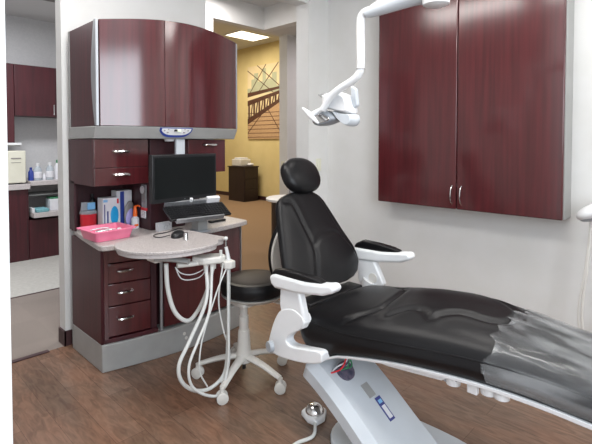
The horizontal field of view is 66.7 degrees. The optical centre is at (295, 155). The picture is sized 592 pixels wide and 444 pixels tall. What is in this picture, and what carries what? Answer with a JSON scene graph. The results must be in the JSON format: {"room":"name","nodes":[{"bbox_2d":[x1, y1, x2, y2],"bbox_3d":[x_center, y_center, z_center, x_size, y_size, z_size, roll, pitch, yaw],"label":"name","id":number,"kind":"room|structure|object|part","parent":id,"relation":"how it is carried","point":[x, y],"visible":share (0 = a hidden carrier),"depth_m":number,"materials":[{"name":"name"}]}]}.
{"room":"dental clinic","nodes":[
{"label":"dental clinic","id":0,"kind":"room"},
{"bbox_2d":[0,0,12,443],"bbox_3d":[-1.449,-0.122,0.745,0.120,3.200,1.647,2,2,44],"label":"wall","id":1,"kind":"structure","parent":0,"point":[6,415],"depth_m":1.30,"materials":[{"name":"white paint"}]},
{"bbox_2d":[5,0,54,22],"bbox_3d":[-3.618,-1.881,4.400,2.800,0.100,3.920,2,2,44],"label":"ceiling","id":2,"kind":"structure","parent":0,"point":[41,10],"depth_m":5.78,"materials":[{"name":"paint"}]},
{"bbox_2d":[5,14,57,177],"bbox_3d":[-4.556,-0.261,5.420,0.100,3.200,4.000,2,2,44],"label":"wall","id":3,"kind":"structure","parent":0,"point":[31,42],"depth_m":6.26,"materials":[{"name":"grey paint"}]},
{"bbox_2d":[6,63,56,145],"bbox_3d":[-3.817,-0.643,5.736,0.500,1.055,2.300,2,2,44],"label":"upper cabinet","id":4,"kind":"object","parent":3,"relation":"attached to","point":[30,90],"visible":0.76,"depth_m":5.88,"materials":[{"name":"brown wood"}]},
{"bbox_2d":[7,143,21,144],"bbox_3d":[-4.010,-0.132,5.282,0.120,0.030,1.360,2,2,44],"label":"shelf","id":5,"kind":"object","parent":4,"relation":"attached to","point":[7,143],"depth_m":5.67,"materials":[{"name":"white plastic"}]},
{"bbox_2d":[55,0,205,342],"bbox_3d":[-1.302,-0.211,3.751,0.110,3.200,1.244,2,2,44],"label":"wall","id":6,"kind":"structure","parent":0,"point":[70,15],"depth_m":3.33,"materials":[{"name":"paint"}]},
{"bbox_2d":[12,350,49,362],"bbox_3d":[-2.557,1.426,2.427,0.040,0.006,2.240,2,2,44],"label":"trim","id":7,"kind":"structure","parent":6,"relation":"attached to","point":[44,351],"depth_m":3.13,"materials":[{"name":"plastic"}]},
{"bbox_2d":[58,327,65,346],"bbox_3d":[-1.736,1.346,3.343,0.122,0.110,0.012,2,2,44],"label":"baseboard","id":8,"kind":"structure","parent":6,"relation":"attached to","point":[62,333],"depth_m":3.33,"materials":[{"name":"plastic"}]},
{"bbox_2d":[65,329,72,345],"bbox_3d":[-1.681,1.347,3.321,0.012,0.110,0.054,2,2,44],"label":"baseboard","id":9,"kind":"structure","parent":6,"relation":"attached to","point":[68,337],"depth_m":3.32,"materials":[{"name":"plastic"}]},
{"bbox_2d":[68,18,236,140],"bbox_3d":[-1.037,-0.525,3.437,0.693,0.836,1.138,2,2,44],"label":"upper cabinet","id":10,"kind":"object","parent":6,"relation":"attached to","point":[129,78],"visible":0.98,"depth_m":3.09,"materials":[{"name":"brown wood"}]},
{"bbox_3d":[-1.448,-0.536,3.062,0.430,0.680,0.020,2,2,44],"label":"panel","id":11,"kind":"part","parent":10,"relation":"part of","materials":[{"name":"brown wood"}]},
{"bbox_3d":[-1.303,-0.535,2.913,0.079,0.684,0.018,2,2,44],"label":"corner trim","id":12,"kind":"part","parent":10,"relation":"part of","materials":[{"name":"metal"}]},
{"bbox_3d":[-1.090,-0.560,3.003,0.419,0.728,0.032,-1,2,-29],"label":"door","id":13,"kind":"part","parent":10,"relation":"part of","materials":[{"name":"brown wood"}]},
{"bbox_3d":[-0.855,-0.161,3.190,0.073,0.067,0.245,2,2,44],"label":"control panel","id":14,"kind":"part","parent":10,"relation":"part of","materials":[{"name":"white plastic"}]},
{"bbox_3d":[-0.851,-0.166,3.186,0.225,0.046,0.054,-1,2,-41],"label":"panel","id":15,"kind":"part","parent":10,"relation":"part of","materials":[{"name":"white plastic"}]},
{"bbox_2d":[175,139,184,153],"bbox_3d":[-0.867,0.041,3.294,0.159,0.322,0.080,2,2,44],"label":"bracket","id":16,"kind":"object","parent":10,"relation":"attached to","point":[179,143],"visible":0.25,"depth_m":3.26,"materials":[{"name":"white plastic"}]},
{"bbox_2d":[149,153,215,203],"bbox_3d":[-0.795,0.152,3.178,0.078,0.323,0.560,1,2,37],"label":"monitor","id":17,"kind":"object","parent":10,"relation":"attached to","point":[172,177],"visible":0.98,"depth_m":3.12,"materials":[{"name":"black plastic"}]},
{"bbox_3d":[-0.684,-0.574,3.380,0.069,0.734,0.705,1,2,36],"label":"door","id":18,"kind":"part","parent":10,"relation":"part of","materials":[{"name":"brown wood"}]},
{"bbox_3d":[-0.500,-0.563,3.692,0.045,0.694,0.014,2,2,44],"label":"corner trim","id":19,"kind":"part","parent":10,"relation":"part of","materials":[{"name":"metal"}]},
{"bbox_2d":[206,0,263,31],"bbox_3d":[-1.111,-0.251,5.084,0.100,3.200,1.930,2,2,44],"label":"wall","id":20,"kind":"structure","parent":0,"point":[239,13],"depth_m":5.38,"materials":[{"name":"paint"}]},
{"bbox_2d":[213,21,278,49],"bbox_3d":[-2.377,-2.837,9.647,7.410,0.100,5.400,2,2,44],"label":"ceiling","id":21,"kind":"structure","parent":0,"point":[219,28],"depth_m":10.67,"materials":[{"name":"paint"}]},
{"bbox_2d":[223,30,270,41],"bbox_3d":[-1.136,-2.805,10.568,0.660,0.020,0.910,2,2,44],"label":"recessed light","id":22,"kind":"object","parent":21,"relation":"in","point":[240,34],"visible":1,"depth_m":10.50,"materials":[{"name":"white plastic"}]},
{"bbox_2d":[214,41,279,196],"bbox_3d":[0.082,-0.819,10.730,9.500,4.000,0.100,2,2,44],"label":"wall","id":23,"kind":"structure","parent":0,"point":[263,153],"depth_m":11.86,"materials":[{"name":"yellow paint"}]},
{"bbox_2d":[216,190,265,200],"bbox_3d":[-0.675,1.111,11.443,7.300,0.100,0.020,2,2,44],"label":"baseboard","id":24,"kind":"structure","parent":23,"relation":"attached to","point":[217,191],"depth_m":12.68,"materials":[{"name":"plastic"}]},
{"bbox_2d":[248,62,278,138],"bbox_3d":[-0.751,-1.369,11.430,1.457,1.898,0.041,2,2,44],"label":"painting","id":25,"kind":"object","parent":23,"relation":"attached to","point":[263,80],"visible":0.81,"depth_m":11.47},
{"bbox_3d":[-1.238,-1.140,11.889,0.066,0.485,0.006,2,2,44],"label":"rail post","id":26,"kind":"part","parent":25,"relation":"part of","materials":[{"name":"brown paint"}]},
{"bbox_3d":[-1.092,-1.194,11.744,0.066,0.438,0.006,2,2,44],"label":"rail post","id":27,"kind":"part","parent":25,"relation":"part of","materials":[{"name":"brown paint"}]},
{"bbox_3d":[-0.946,-1.249,11.600,0.066,0.392,0.006,2,2,44],"label":"rail post","id":28,"kind":"part","parent":25,"relation":"part of","materials":[{"name":"brown paint"}]},
{"bbox_3d":[-0.808,-1.460,11.460,1.320,0.340,0.005,2,2,44],"label":"rail","id":29,"kind":"part","parent":25,"relation":"part of","materials":[{"name":"brown paint"}]},
{"bbox_3d":[-0.808,-1.125,11.470,1.320,0.652,0.005,2,2,44],"label":"rail","id":30,"kind":"part","parent":25,"relation":"part of","materials":[{"name":"brown paint"}]},
{"bbox_3d":[-0.808,-1.621,11.456,1.320,0.208,0.004,2,2,44],"label":"rail","id":31,"kind":"part","parent":25,"relation":"part of","materials":[{"name":"brown paint"}]},
{"bbox_2d":[244,0,280,6],"bbox_3d":[-0.066,-1.903,5.132,1.260,0.100,0.330,2,2,44],"label":"ceiling","id":32,"kind":"structure","parent":0,"point":[263,3],"depth_m":5.49,"materials":[{"name":"paint"}]},
{"bbox_2d":[250,25,295,36],"bbox_3d":[1.494,-1.794,6.841,2.090,0.100,4.050,2,2,44],"label":"ceiling","id":33,"kind":"structure","parent":0,"point":[291,30],"depth_m":6.33,"materials":[{"name":"paint"}]},
{"bbox_2d":[260,2,295,32],"bbox_3d":[0.055,-1.719,5.333,1.360,0.280,0.120,2,2,44],"label":"wall","id":34,"kind":"structure","parent":0,"point":[281,15],"depth_m":5.52,"materials":[{"name":"paint"}]},
{"bbox_2d":[279,35,295,194],"bbox_3d":[0.911,-0.248,7.673,0.160,3.040,3.140,2,2,44],"label":"door frame","id":35,"kind":"structure","parent":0,"point":[287,43],"depth_m":6.54,"materials":[{"name":"paint"}]},
{"bbox_2d":[10,194,591,443],"bbox_3d":[-1.453,1.368,6.143,13.800,0.100,9.300,2,2,44],"label":"floor","id":36,"kind":"structure","parent":0,"point":[59,396],"depth_m":2.64,"materials":[{"name":"brown wood"}]},
{"bbox_2d":[8,189,28,262],"bbox_3d":[-4.091,0.887,5.420,0.593,0.905,1.400,2,2,44],"label":"base cabinet","id":37,"kind":"object","parent":36,"relation":"on","point":[17,199],"visible":0.79,"depth_m":5.63,"materials":[{"name":"brown wood"}]},
{"bbox_2d":[8,183,29,190],"bbox_3d":[-4.075,0.403,5.400,0.635,0.065,1.415,2,2,44],"label":"countertop","id":38,"kind":"structure","parent":37,"relation":"on","point":[21,186],"depth_m":5.61,"materials":[{"name":"laminate"}]},
{"bbox_2d":[8,150,25,184],"bbox_3d":[-3.756,0.151,5.689,0.486,0.420,0.485,2,2,44],"label":"steriliser","id":39,"kind":"object","parent":38,"relation":"on","point":[16,158],"visible":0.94,"depth_m":5.62,"materials":[{"name":"beige plastic"}]},
{"bbox_2d":[10,287,59,298],"bbox_3d":[-3.039,1.380,4.001,0.020,0.004,3.820,2,2,44],"label":"trim","id":40,"kind":"structure","parent":36,"relation":"on","point":[59,287],"depth_m":4.45,"materials":[{"name":"plastic"}]},
{"bbox_2d":[29,216,58,259],"bbox_3d":[-3.287,1.065,6.251,0.590,0.500,0.895,2,2,44],"label":"base cabinet","id":41,"kind":"object","parent":36,"relation":"on","point":[43,231],"visible":0.2,"depth_m":5.85,"materials":[{"name":"brown wood"}]},
{"bbox_2d":[26,177,57,206],"bbox_3d":[-3.270,0.563,6.229,0.635,0.495,0.880,2,2,44],"label":"countertop","id":42,"kind":"structure","parent":41,"relation":"on","point":[36,185],"depth_m":6.24,"materials":[{"name":"laminate"}]},
{"bbox_2d":[28,167,33,180],"bbox_3d":[-3.433,0.241,5.827,0.064,0.171,0.065,2,2,44],"label":"bottle","id":43,"kind":"object","parent":42,"relation":"on","point":[30,172],"visible":1,"depth_m":5.80,"materials":[{"name":"blue plastic"}]},
{"bbox_2d":[33,163,41,179],"bbox_3d":[-3.377,0.214,5.883,0.102,0.221,0.104,2,2,44],"label":"bottle","id":44,"kind":"object","parent":42,"relation":"on","point":[37,170],"visible":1,"depth_m":5.85,"materials":[{"name":"white plastic"}]},
{"bbox_2d":[28,190,57,217],"bbox_3d":[-3.211,0.637,6.181,0.600,0.280,0.870,2,2,44],"label":"shelf","id":45,"kind":"object","parent":42,"relation":"attached to","point":[32,213],"visible":0.29,"depth_m":5.83,"materials":[{"name":"laminate"}]},
{"bbox_2d":[34,207,48,212],"bbox_3d":[-3.320,0.704,5.842,0.220,0.044,0.150,2,2,44],"label":"folded towel","id":46,"kind":"object","parent":45,"relation":"on","point":[37,209],"visible":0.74,"depth_m":5.79,"materials":[{"name":"teal fabric"}]},
{"bbox_2d":[45,196,57,210],"bbox_3d":[-3.184,0.635,6.065,0.200,0.169,0.300,2,2,44],"label":"storage box","id":47,"kind":"object","parent":45,"relation":"on","point":[51,202],"visible":0.49,"depth_m":5.93,"materials":[{"name":"white cardboard"}]},
{"bbox_2d":[46,162,53,179],"bbox_3d":[-3.276,0.206,5.987,0.092,0.231,0.094,2,2,44],"label":"bottle","id":48,"kind":"object","parent":42,"relation":"on","point":[49,170],"visible":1,"depth_m":5.95,"materials":[{"name":"white plastic"}]},
{"bbox_2d":[54,160,57,178],"bbox_3d":[-3.209,0.189,6.055,0.074,0.262,0.075,2,2,44],"label":"bottle","id":49,"kind":"object","parent":42,"relation":"on","point":[56,164],"visible":0.59,"depth_m":6.02,"materials":[{"name":"white plastic"}]},
{"bbox_2d":[72,226,241,372],"bbox_3d":[-1.037,0.984,3.483,0.688,0.826,1.132,2,2,44],"label":"base cabinet","id":50,"kind":"object","parent":36,"relation":"on","point":[123,317],"visible":0.71,"depth_m":3.10,"materials":[{"name":"brown wood"}]},
{"bbox_3d":[-1.435,0.906,3.092,0.505,0.646,0.020,2,2,44],"label":"panel","id":51,"kind":"part","parent":50,"relation":"part of","materials":[{"name":"brown wood"}]},
{"bbox_3d":[-1.127,0.653,3.028,0.280,0.109,0.032,-1,2,-34],"label":"drawer","id":52,"kind":"part","parent":50,"relation":"part of","materials":[{"name":"brown wood"}]},
{"bbox_3d":[-1.131,0.764,2.993,0.040,0.020,0.121,2,2,44],"label":"handle","id":53,"kind":"part","parent":50,"relation":"part of","materials":[{"name":"silver metal"}]},
{"bbox_3d":[-1.131,0.906,2.997,0.040,0.020,0.121,2,2,44],"label":"handle","id":54,"kind":"part","parent":50,"relation":"part of","materials":[{"name":"silver metal"}]},
{"bbox_3d":[-1.131,1.083,3.003,0.040,0.020,0.121,2,2,44],"label":"handle","id":55,"kind":"part","parent":50,"relation":"part of","materials":[{"name":"silver metal"}]},
{"bbox_3d":[-1.127,0.778,3.031,0.280,0.129,0.032,-1,2,-34],"label":"drawer","id":56,"kind":"part","parent":50,"relation":"part of","materials":[{"name":"brown wood"}]},
{"bbox_3d":[-1.127,0.920,3.036,0.280,0.144,0.032,-1,2,-34],"label":"drawer","id":57,"kind":"part","parent":50,"relation":"part of","materials":[{"name":"brown wood"}]},
{"bbox_3d":[-1.127,1.097,3.041,0.280,0.197,0.032,-1,2,-34],"label":"drawer","id":58,"kind":"part","parent":50,"relation":"part of","materials":[{"name":"brown wood"}]},
{"bbox_3d":[-1.122,1.216,3.050,0.363,0.027,0.063,-1,2,-34],"label":"rail","id":59,"kind":"part","parent":50,"relation":"part of","materials":[{"name":"brown wood"}]},
{"bbox_2d":[74,216,246,250],"bbox_3d":[-1.016,0.553,3.431,0.773,0.034,1.225,2,2,44],"label":"countertop","id":60,"kind":"structure","parent":50,"relation":"on","point":[230,222],"depth_m":3.25,"materials":[{"name":"laminate"}]},
{"bbox_2d":[80,202,96,226],"bbox_3d":[-1.503,0.439,3.256,0.120,0.204,0.120,2,2,44],"label":"sharps container","id":61,"kind":"object","parent":60,"relation":"on","point":[90,218],"visible":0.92,"depth_m":3.22,"materials":[{"name":"red plastic"}]},
{"bbox_2d":[80,212,96,226],"bbox_3d":[-1.503,0.481,3.257,0.116,0.120,0.116,2,2,44],"label":"tub","id":62,"kind":"object","parent":61,"relation":"in","point":[90,218],"depth_m":3.21,"materials":[{"name":"red plastic"}]},
{"bbox_2d":[89,194,95,212],"bbox_3d":[-1.522,0.412,3.365,0.044,0.251,0.044,2,2,44],"label":"spray bottle","id":63,"kind":"object","parent":60,"relation":"on","point":[92,199],"visible":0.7,"depth_m":3.35,"materials":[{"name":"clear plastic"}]},
{"bbox_2d":[76,222,135,241],"bbox_3d":[-1.263,0.514,3.003,0.280,0.069,0.296,1,2,41],"label":"tray","id":64,"kind":"object","parent":60,"relation":"on","point":[125,232],"visible":0.99,"depth_m":2.95,"materials":[{"name":"pink plastic"}]},
{"bbox_2d":[98,196,118,223],"bbox_3d":[-1.367,0.423,3.284,0.094,0.234,0.120,2,2,44],"label":"glove box","id":65,"kind":"object","parent":60,"relation":"on","point":[108,207],"visible":0.68,"depth_m":3.25,"materials":[{"name":"white cardboard"}]},
{"bbox_2d":[111,189,131,223],"bbox_3d":[-1.319,0.399,3.407,0.092,0.274,0.118,2,2,44],"label":"glove box","id":66,"kind":"object","parent":60,"relation":"on","point":[125,195],"visible":0.5,"depth_m":3.37,"materials":[{"name":"white cardboard"}]},
{"bbox_2d":[120,191,123,222],"bbox_3d":[-1.298,0.398,3.363,0.002,0.260,0.030,2,2,44],"label":"print","id":67,"kind":"object","parent":66,"relation":"attached to","point":[121,192],"depth_m":3.36},
{"bbox_2d":[124,201,133,224],"bbox_3d":[-1.248,0.431,3.363,0.026,0.184,0.075,2,2,44],"label":"mirror","id":68,"kind":"object","parent":60,"relation":"on","point":[128,212],"visible":0.85,"depth_m":3.35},
{"bbox_2d":[131,205,140,228],"bbox_3d":[-1.186,0.452,3.326,0.063,0.173,0.058,2,2,44],"label":"pump bottle","id":69,"kind":"object","parent":60,"relation":"on","point":[134,220],"visible":0.94,"depth_m":3.31,"materials":[{"name":"white plastic"}]},
{"bbox_2d":[68,139,224,230],"bbox_3d":[-1.088,0.205,3.495,0.567,0.658,1.108,2,2,44],"label":"cabinet","id":70,"kind":"object","parent":60,"relation":"on","point":[97,167],"visible":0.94,"depth_m":3.20,"materials":[{"name":"brown wood"}]},
{"bbox_3d":[-1.595,0.363,3.231,0.060,0.358,0.014,2,2,44],"label":"panel","id":71,"kind":"part","parent":70,"relation":"part of","materials":[{"name":"brown wood"}]},
{"bbox_3d":[-1.194,-0.015,3.085,0.022,0.189,0.377,2,2,44],"label":"drawer","id":72,"kind":"part","parent":70,"relation":"part of","materials":[{"name":"brown wood"}]},
{"bbox_3d":[-1.194,0.142,3.090,0.022,0.118,0.377,2,2,44],"label":"drawer","id":73,"kind":"part","parent":70,"relation":"part of","materials":[{"name":"brown wood"}]},
{"bbox_3d":[-1.185,-0.026,3.058,0.040,0.020,0.136,2,2,44],"label":"handle","id":74,"kind":"part","parent":70,"relation":"part of","materials":[{"name":"silver metal"}]},
{"bbox_3d":[-1.185,0.131,3.063,0.040,0.020,0.136,2,2,44],"label":"handle","id":75,"kind":"part","parent":70,"relation":"part of","materials":[{"name":"silver metal"}]},
{"bbox_2d":[140,186,146,218],"bbox_3d":[-1.114,0.335,3.289,0.083,0.245,0.014,2,2,44],"label":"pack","id":76,"kind":"object","parent":70,"relation":"hanging from","point":[142,188],"visible":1,"depth_m":3.28,"materials":[{"name":"white plastic"}]},
{"bbox_3d":[-0.704,0.005,3.539,0.020,0.256,0.347,2,2,44],"label":"drawer","id":77,"kind":"part","parent":70,"relation":"part of","materials":[{"name":"brown wood"}]},
{"bbox_3d":[-0.673,-0.083,3.535,0.040,0.020,0.141,2,2,44],"label":"handle","id":78,"kind":"part","parent":70,"relation":"part of","materials":[{"name":"silver metal"}]},
{"bbox_2d":[156,221,171,231],"bbox_3d":[-0.951,0.511,3.236,0.042,0.061,0.110,1,2,39],"label":"carton","id":79,"kind":"object","parent":60,"relation":"on","point":[160,226],"visible":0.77,"depth_m":3.22,"materials":[{"name":"white cardboard"}]},
{"bbox_2d":[164,195,223,231],"bbox_3d":[-0.696,0.421,3.151,0.272,0.247,0.411,2,2,44],"label":"keyboard stand","id":80,"kind":"object","parent":60,"relation":"on","point":[199,224],"visible":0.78,"depth_m":3.16,"materials":[{"name":"brushed aluminium"},{"name":"grey painted metal"},{"name":"black plastic"}]},
{"bbox_3d":[-0.737,0.332,3.182,0.400,0.040,0.029,-1,2,-38],"label":"rail","id":81,"kind":"part","parent":80,"relation":"part of","materials":[{"name":"metal"}]},
{"bbox_2d":[163,202,230,221],"bbox_3d":[-0.682,0.388,3.129,0.450,0.085,0.141,-1,2,-38],"label":"keyboard","id":82,"kind":"object","parent":80,"relation":"on","point":[173,213],"visible":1,"depth_m":3.11,"materials":[{"name":"black plastic"}]},
{"bbox_2d":[175,214,223,223],"bbox_3d":[-0.689,0.405,3.114,0.350,0.081,0.165,-1,2,-38],"label":"shelf","id":83,"kind":"object","parent":80,"relation":"attached to","point":[220,216],"depth_m":3.04,"materials":[{"name":"metal"}]},
{"bbox_3d":[-0.693,0.483,3.236,0.090,0.118,0.080,2,2,44],"label":"post","id":84,"kind":"part","parent":80,"relation":"part of","materials":[{"name":"grey paint"}]},
{"bbox_2d":[208,218,225,222],"bbox_3d":[-0.630,0.520,3.595,0.040,0.020,0.150,2,2,42],"label":"remote control","id":85,"kind":"object","parent":60,"relation":"on","point":[223,219],"visible":0.92,"depth_m":3.57,"materials":[{"name":"black plastic"}]},
{"bbox_3d":[-0.937,0.900,3.127,0.022,0.636,0.022,2,2,44],"label":"support post","id":86,"kind":"part","parent":50,"relation":"part of","materials":[{"name":"metal"}]},
{"bbox_2d":[114,229,234,397],"bbox_3d":[-0.809,0.929,2.736,0.759,0.905,0.600,2,2,44],"label":"table","id":87,"kind":"object","parent":50,"relation":"attached to","point":[165,249],"visible":1,"depth_m":2.58,"materials":[{"name":"plastic"}]},
{"bbox_2d":[153,228,183,238],"bbox_3d":[-0.815,0.502,2.929,0.193,0.085,0.452,0,2,-11],"label":"computer mouse","id":88,"kind":"object","parent":87,"relation":"on","point":[176,234],"visible":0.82,"depth_m":2.75,"materials":[{"name":"black plastic"}]},
{"bbox_2d":[183,232,188,239],"bbox_3d":[-0.660,0.484,2.697,0.034,0.041,0.034,2,2,44],"label":"metal cup","id":89,"kind":"object","parent":87,"relation":"on","point":[185,237],"visible":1,"depth_m":2.69,"materials":[{"name":"silver metal"}]},
{"bbox_3d":[-0.691,0.891,3.421,0.058,0.616,0.713,1,2,41],"label":"door","id":90,"kind":"part","parent":50,"relation":"part of","materials":[{"name":"brown wood"}]},
{"bbox_3d":[-0.669,0.881,3.907,0.617,0.646,0.007,2,2,44],"label":"panel","id":91,"kind":"part","parent":50,"relation":"part of","materials":[{"name":"metal"}]},
{"bbox_2d":[191,226,287,404],"bbox_3d":[-0.304,0.925,2.857,0.629,0.980,0.655,2,2,44],"label":"stool","id":92,"kind":"object","parent":36,"relation":"on","point":[250,287],"visible":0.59,"depth_m":2.81,"materials":[{"name":"white plastic"}]},
{"bbox_3d":[-0.491,1.296,2.870,0.266,0.087,0.060,0,2,3],"label":"leg","id":93,"kind":"part","parent":92,"relation":"part of","materials":[{"name":"white plastic"}]},
{"bbox_3d":[-0.377,1.300,2.711,0.060,0.087,0.266,0,2,16],"label":"leg","id":94,"kind":"part","parent":92,"relation":"part of","materials":[{"name":"white plastic"}]},
{"bbox_3d":[-0.307,0.936,2.914,0.170,0.025,0.220,2,2,44],"label":"tilt plate","id":95,"kind":"part","parent":92,"relation":"part of","materials":[{"name":"white plastic"}]},
{"bbox_3d":[-0.283,0.848,2.972,0.432,0.109,0.432,2,2,44],"label":"seat","id":96,"kind":"part","parent":92,"relation":"part of","materials":[{"name":"black leather"}]},
{"bbox_3d":[-0.283,0.796,2.970,0.344,0.011,0.344,2,2,44],"label":"seat","id":97,"kind":"part","parent":92,"relation":"part of","materials":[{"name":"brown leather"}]},
{"bbox_3d":[-0.204,1.293,2.962,0.266,0.087,0.060,-1,2,-38],"label":"leg","id":98,"kind":"part","parent":92,"relation":"part of","materials":[{"name":"white plastic"}]},
{"bbox_3d":[-0.199,1.298,2.774,0.266,0.087,0.060,1,2,34],"label":"leg","id":99,"kind":"part","parent":92,"relation":"part of","materials":[{"name":"white plastic"}]},
{"bbox_3d":[-0.081,0.615,2.890,0.087,0.360,0.278,1,2,26],"label":"backrest","id":100,"kind":"part","parent":92,"relation":"part of","materials":[{"name":"white plastic"}]},
{"bbox_2d":[227,166,258,201],"bbox_3d":[-1.360,0.714,11.597,0.670,0.885,0.500,2,2,44],"label":"base cabinet","id":101,"kind":"object","parent":36,"relation":"on","point":[243,180],"visible":0.96,"depth_m":11.38,"materials":[{"name":"brown wood"}]},
{"bbox_2d":[232,157,250,165],"bbox_3d":[-1.413,0.162,11.626,0.350,0.213,0.350,2,2,44],"label":"printer","id":102,"kind":"object","parent":101,"relation":"on","point":[238,161],"visible":0.93,"depth_m":11.51,"materials":[{"name":"white plastic"}]},
{"bbox_3d":[-1.126,0.463,11.361,0.013,0.240,0.420,2,2,44],"label":"drawer","id":103,"kind":"part","parent":101,"relation":"part of","materials":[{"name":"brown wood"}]},
{"bbox_3d":[-1.126,0.723,11.369,0.013,0.240,0.420,2,2,44],"label":"drawer","id":104,"kind":"part","parent":101,"relation":"part of","materials":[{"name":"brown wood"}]},
{"bbox_3d":[-1.126,0.983,11.377,0.013,0.240,0.420,2,2,44],"label":"drawer","id":105,"kind":"part","parent":101,"relation":"part of","materials":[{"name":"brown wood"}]},
{"bbox_2d":[266,194,285,236],"bbox_3d":[-0.070,0.933,5.856,0.640,0.785,0.640,2,2,44],"label":"round table","id":106,"kind":"object","parent":36,"relation":"on","point":[273,199],"visible":0.22,"depth_m":5.73,"materials":[{"name":"white paint"}]},
{"bbox_2d":[293,401,325,443],"bbox_3d":[0.024,1.396,2.206,0.136,0.076,0.662,1,2,17],"label":"foot pedal","id":107,"kind":"object","parent":36,"relation":"on","point":[314,413],"visible":1,"depth_m":2.40,"materials":[{"name":"white plastic"}]},
{"bbox_2d":[266,158,591,443],"bbox_3d":[0.605,0.745,2.125,1.891,1.421,0.866,2,2,44],"label":"dental chair","id":108,"kind":"object","parent":36,"relation":"on","point":[502,349],"visible":1,"depth_m":2.07,"materials":[{"name":"black leather"}]},
{"bbox_3d":[0.037,0.629,2.184,0.423,0.098,0.070,2,2,44],"label":"armrest","id":109,"kind":"part","parent":108,"relation":"part of","materials":[{"name":"white plastic"}]},
{"bbox_3d":[0.099,0.491,2.647,0.362,0.549,0.616,2,2,44],"label":"backrest","id":110,"kind":"part","parent":108,"relation":"part of","materials":[{"name":"black leather"}]},
{"bbox_3d":[0.356,1.229,2.205,0.558,0.449,0.390,2,2,44],"label":"lift arm","id":111,"kind":"part","parent":108,"relation":"part of","materials":[{"name":"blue plastic"}]},
{"bbox_3d":[0.525,0.610,2.745,0.417,0.102,0.075,2,2,44],"label":"armrest","id":112,"kind":"part","parent":108,"relation":"part of","materials":[{"name":"white plastic"}]},
{"bbox_3d":[0.548,1.420,2.107,0.840,0.034,0.540,2,2,44],"label":"plate","id":113,"kind":"part","parent":108,"relation":"part of","materials":[{"name":"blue plastic"}]},
{"bbox_3d":[0.447,0.905,1.974,0.474,0.073,0.030,2,2,44],"label":"plate","id":114,"kind":"part","parent":108,"relation":"part of","materials":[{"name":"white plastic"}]},
{"bbox_2d":[300,285,591,422],"bbox_3d":[0.751,0.815,1.986,1.485,0.354,0.677,2,2,44],"label":"seat cushion","id":115,"kind":"object","parent":108,"relation":"on","point":[502,349],"depth_m":1.80,"materials":[{"name":"black leather"}]},
{"bbox_2d":[327,355,591,429],"bbox_3d":[0.795,0.925,1.945,1.340,0.158,0.647,2,2,44],"label":"frame","id":116,"kind":"object","parent":108,"relation":"on","point":[502,394],"depth_m":1.71,"materials":[{"name":"white plastic"}]},
{"bbox_2d":[277,0,327,296],"bbox_3d":[-0.058,-0.224,4.174,0.160,3.200,1.100,2,2,44],"label":"wall","id":117,"kind":"structure","parent":0,"point":[312,16],"depth_m":4.30,"materials":[{"name":"paint"}]},
{"bbox_2d":[316,158,320,170],"bbox_3d":[0.220,0.091,4.345,0.011,0.120,0.070,2,2,44],"label":"light switch","id":118,"kind":"object","parent":117,"relation":"attached to","point":[318,161],"visible":0.89,"depth_m":4.34,"materials":[{"name":"beige plastic"}]},
{"bbox_2d":[328,0,591,333],"bbox_3d":[1.952,-0.186,2.912,4.480,3.200,0.100,2,2,44],"label":"wall","id":119,"kind":"structure","parent":0,"point":[536,265],"depth_m":3.54,"materials":[{"name":"paint"}]},
{"bbox_2d":[378,0,574,220],"bbox_3d":[1.246,-0.450,3.367,1.393,1.700,0.222,2,2,44],"label":"upper cabinet","id":120,"kind":"object","parent":119,"relation":"attached to","point":[476,96],"visible":0.98,"depth_m":3.20,"materials":[{"name":"brown wood"}]},
{"bbox_3d":[0.949,-0.456,3.565,0.686,1.700,0.025,2,2,44],"label":"door","id":121,"kind":"part","parent":120,"relation":"part of","materials":[{"name":"brown wood"}]},
{"bbox_3d":[1.447,-0.442,3.079,0.698,1.700,0.025,2,2,44],"label":"door","id":122,"kind":"part","parent":120,"relation":"part of","materials":[{"name":"brown wood"}]},
{"bbox_2d":[576,204,591,330],"bbox_3d":[1.858,0.700,2.722,0.350,0.858,0.203,-1,2,-23],"label":"dental delivery unit","id":123,"kind":"object","parent":119,"relation":"attached to","point":[584,214],"visible":0.83,"depth_m":2.71,"materials":[{"name":"white plastic"}]},
{"bbox_3d":[-0.198,-1.801,1.677,5.900,0.100,4.800,2,2,44],"label":"ceiling","id":124,"kind":"structure","parent":0,"visible":0},
{"bbox_2d":[302,0,449,126],"bbox_3d":[0.622,-0.955,2.078,1.531,1.615,0.187,2,2,44],"label":"light","id":125,"kind":"object","parent":124,"relation":"hanging from","point":[342,103],"visible":1,"depth_m":2.40,"materials":[{"name":"white plastic"}]},
{"bbox_3d":[0.120,-0.245,2.535,0.080,0.055,0.033,1,2,27],"label":"grip arm","id":126,"kind":"part","parent":125,"relation":"part of","materials":[{"name":"white plastic"}]},
{"bbox_3d":[0.490,-0.740,2.169,0.366,0.096,0.108,2,2,44],"label":"arm","id":127,"kind":"part","parent":125,"relation":"part of","materials":[{"name":"white plastic"}]}
]}

